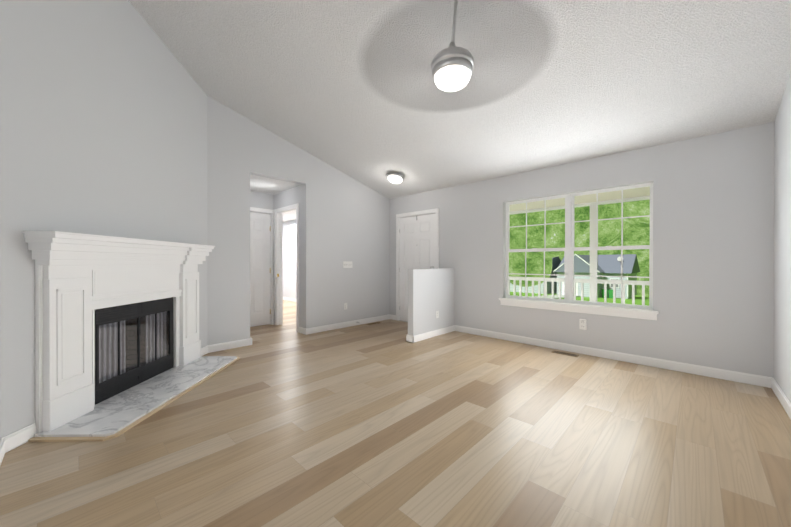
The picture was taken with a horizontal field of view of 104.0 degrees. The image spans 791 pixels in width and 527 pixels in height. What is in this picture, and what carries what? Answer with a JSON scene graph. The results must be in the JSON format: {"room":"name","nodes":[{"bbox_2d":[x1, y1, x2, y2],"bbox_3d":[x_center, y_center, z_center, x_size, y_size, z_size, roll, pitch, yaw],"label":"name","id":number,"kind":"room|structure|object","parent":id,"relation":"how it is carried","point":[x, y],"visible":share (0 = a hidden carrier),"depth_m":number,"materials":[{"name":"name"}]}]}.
{"room":"living room","nodes":[
{"label":"living room","id":0,"kind":"room"},
{"bbox_2d":[0,139,0,439],"bbox_3d":[-2.123,-0.715,1.512,1.250,3.766,0.140,0,0,44],"label":"wall","id":1,"kind":"structure","parent":0,"point":[0,289],"depth_m":1.88,"materials":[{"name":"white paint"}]},
{"bbox_2d":[0,297,790,465],"bbox_3d":[-2.624,1.114,3.597,9.840,0.098,7.500,0,0,44],"label":"baseboard","id":2,"kind":"structure","parent":1,"relation":"attached to","point":[14,440],"depth_m":3.73,"materials":[{"name":"white wood"}]},
{"bbox_2d":[0,0,206,437],"bbox_3d":[-2.481,-0.729,2.938,0.120,3.787,2.207,0,0,-1],"label":"wall","id":3,"kind":"structure","parent":0,"point":[103,117],"depth_m":2.40,"materials":[{"name":"white paint"}]},
{"bbox_2d":[250,191,271,209],"bbox_3d":[-2.648,-0.142,5.556,0.120,2.600,0.800,0,0,44],"label":"wall","id":4,"kind":"structure","parent":0,"point":[257,199],"depth_m":5.65,"materials":[{"name":"white paint"}]},
{"bbox_2d":[250,212,270,326],"bbox_3d":[-2.600,0.119,5.510,0.107,2.055,0.754,0,0,44],"label":"hall door","id":5,"kind":"structure","parent":4,"relation":"in","point":[260,272],"depth_m":5.66,"materials":[{"name":"white wood"}]},
{"bbox_2d":[272,186,301,326],"bbox_3d":[-3.221,-0.145,6.790,4.780,2.600,0.130,0,0,44],"label":"wall","id":6,"kind":"structure","parent":0,"point":[276,201],"depth_m":5.16,"materials":[{"name":"white paint"}]},
{"bbox_2d":[250,203,298,331],"bbox_3d":[-2.267,0.079,5.260,1.078,2.159,1.008,0,0,44],"label":"door frame","id":7,"kind":"structure","parent":6,"relation":"attached to","point":[276,264],"depth_m":5.61,"materials":[{"name":"white wood"}]},
{"bbox_2d":[207,96,389,344],"bbox_3d":[-1.375,-0.545,5.175,0.120,3.407,3.490,0,0,44],"label":"wall","id":8,"kind":"structure","parent":0,"point":[345,217],"depth_m":5.02,"materials":[{"name":"white paint"}]},
{"bbox_2d":[343,261,351,267],"bbox_3d":[-0.873,0.026,5.597,0.015,0.110,0.180,0,0,44],"label":"light switch","id":9,"kind":"object","parent":8,"relation":"attached to","point":[347,264],"visible":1,"depth_m":5.59,"materials":[{"name":"white plastic"}]},
{"bbox_2d":[0,300,790,526],"bbox_3d":[-2.576,1.223,3.517,10.260,0.120,7.850,0,0,44],"label":"floor","id":10,"kind":"structure","parent":0,"point":[384,423],"depth_m":1.94,"materials":[{"name":"brown wood"}]},
{"bbox_2d":[22,231,239,441],"bbox_3d":[-2.377,0.477,2.902,1.007,1.373,1.808,0,0,-1],"label":"fireplace","id":11,"kind":"object","parent":10,"relation":"on","point":[117,347],"visible":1,"depth_m":2.52,"materials":[{"name":"wood"}]},
{"bbox_2d":[552,350,578,356],"bbox_3d":[2.172,1.160,3.958,0.300,0.004,0.110,0,0,44],"label":"floor vent","id":12,"kind":"object","parent":10,"relation":"in","point":[565,353],"visible":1,"depth_m":3.96,"materials":[{"name":"brown metal"}]},
{"bbox_2d":[408,268,454,335],"bbox_3d":[0.597,0.625,4.945,0.110,1.070,1.085,0,0,44],"label":"wall","id":13,"kind":"structure","parent":0,"point":[431,292],"depth_m":4.81,"materials":[{"name":"white paint"}]},
{"bbox_2d":[128,0,790,221],"bbox_3d":[-2.641,-2.353,3.571,10.080,2.152,7.850,0,0,44],"label":"ceiling","id":14,"kind":"structure","parent":0,"point":[610,77],"depth_m":2.95,"materials":[{"name":"white paint"}]},
{"bbox_2d":[387,172,403,183],"bbox_3d":[-0.002,-1.441,5.270,0.300,0.150,0.294,0,0,44],"label":"flush-mount light","id":15,"kind":"object","parent":14,"relation":"attached to","point":[395,177],"visible":1,"depth_m":5.18,"materials":[{"name":"white glass"}]},
{"bbox_2d":[431,0,473,91],"bbox_3d":[0.387,-1.605,2.109,0.290,0.802,0.290,0,0,44],"label":"fan","id":16,"kind":"object","parent":14,"relation":"hanging from","point":[452,68],"visible":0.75,"depth_m":2.02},
{"bbox_2d":[362,0,552,113],"bbox_3d":[0.387,-1.334,2.110,1.310,0.001,1.310,0,0,44],"label":"blades","id":17,"kind":"object","parent":16,"relation":"attached to","point":[461,46],"visible":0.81,"depth_m":1.93,"materials":[{"name":"grey"}]},
{"bbox_2d":[283,122,773,376],"bbox_3d":[0.097,-0.124,6.284,10.260,2.560,0.150,0,0,44],"label":"wall","id":18,"kind":"structure","parent":0,"point":[713,249],"depth_m":3.37,"materials":[{"name":"white paint"}]},
{"bbox_2d":[399,213,435,320],"bbox_3d":[0.398,0.123,5.888,0.901,2.045,0.117,0,0,44],"label":"entry door","id":19,"kind":"structure","parent":18,"relation":"in","point":[417,242],"depth_m":5.95,"materials":[{"name":"white wood"}]},
{"bbox_2d":[396,208,438,321],"bbox_3d":[0.446,0.088,5.933,1.048,2.139,0.172,0,0,44],"label":"door frame","id":20,"kind":"structure","parent":18,"relation":"attached to","point":[418,213],"depth_m":6.20,"materials":[{"name":"white wood"}]},
{"bbox_2d":[499,298,658,319],"bbox_3d":[2.281,0.585,4.102,1.855,0.105,0.130,0,0,44],"label":"window sill","id":21,"kind":"structure","parent":18,"relation":"attached to","point":[649,314],"depth_m":3.92,"materials":[{"name":"white wood"}]},
{"bbox_2d":[506,182,652,309],"bbox_3d":[2.346,-0.197,4.168,1.755,1.463,0.071,0,0,44],"label":"window unit","id":22,"kind":"structure","parent":18,"relation":"in","point":[570,248],"depth_m":4.13,"materials":[{"name":"white plastic"}]},
{"bbox_2d":[509,187,649,304],"bbox_3d":[2.302,-0.043,5.976,10.060,2.840,2.430,0,0,44],"label":"porch","id":23,"kind":"object","parent":18,"relation":"attached to","point":[634,194],"depth_m":5.48,"materials":[{"name":"white wood"}]},
{"bbox_2d":[579,319,586,329],"bbox_3d":[2.393,0.782,3.941,0.076,0.124,0.034,0,0,44],"label":"outlet","id":24,"kind":"object","parent":18,"relation":"attached to","point":[583,324],"visible":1,"depth_m":3.93,"materials":[{"name":"white plastic"}]},
{"bbox_2d":[773,71,790,401],"bbox_3d":[0.942,-1.080,0.115,0.120,4.502,7.850,0,0,44],"label":"wall","id":25,"kind":"structure","parent":0,"point":[782,257],"depth_m":2.58,"materials":[{"name":"white paint"}]},
{"label":"outside","id":26,"kind":"structure","parent":0,"visible":0},
{"bbox_2d":[510,292,648,305],"bbox_3d":[21.066,4.741,49.953,150.000,5.574,87.900,0,0,44],"label":"lawn","id":27,"kind":"structure","parent":26,"point":[638,300],"depth_m":35.21,"materials":[{"name":"green plant"}]},
{"bbox_2d":[510,254,639,298],"bbox_3d":[18.677,1.535,44.086,23.400,6.134,22.350,0,0,44],"label":"house","id":28,"kind":"structure","parent":27,"relation":"on","point":[608,265],"depth_m":39.88,"materials":[{"name":"grey"}]},
{"bbox_2d":[509,199,649,286],"bbox_3d":[13.268,-3.696,28.347,24.833,13.591,25.867,0,0,44],"label":"trees","id":29,"kind":"object","parent":27,"relation":"on","point":[636,231],"depth_m":16.87,"materials":[{"name":"green plant"}]},
{"bbox_2d":[608,289,612,297],"bbox_3d":[26.797,3.816,38.249,0.660,1.070,0.780,0,0,44],"label":"bin","id":30,"kind":"object","parent":27,"relation":"on","point":[610,291],"depth_m":38.07,"materials":[{"name":"green plastic"}]},
{"bbox_2d":[559,244,648,295],"bbox_3d":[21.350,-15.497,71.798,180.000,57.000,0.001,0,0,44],"label":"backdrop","id":31,"kind":"structure","parent":26,"point":[643,259],"depth_m":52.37,"materials":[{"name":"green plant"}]}
]}

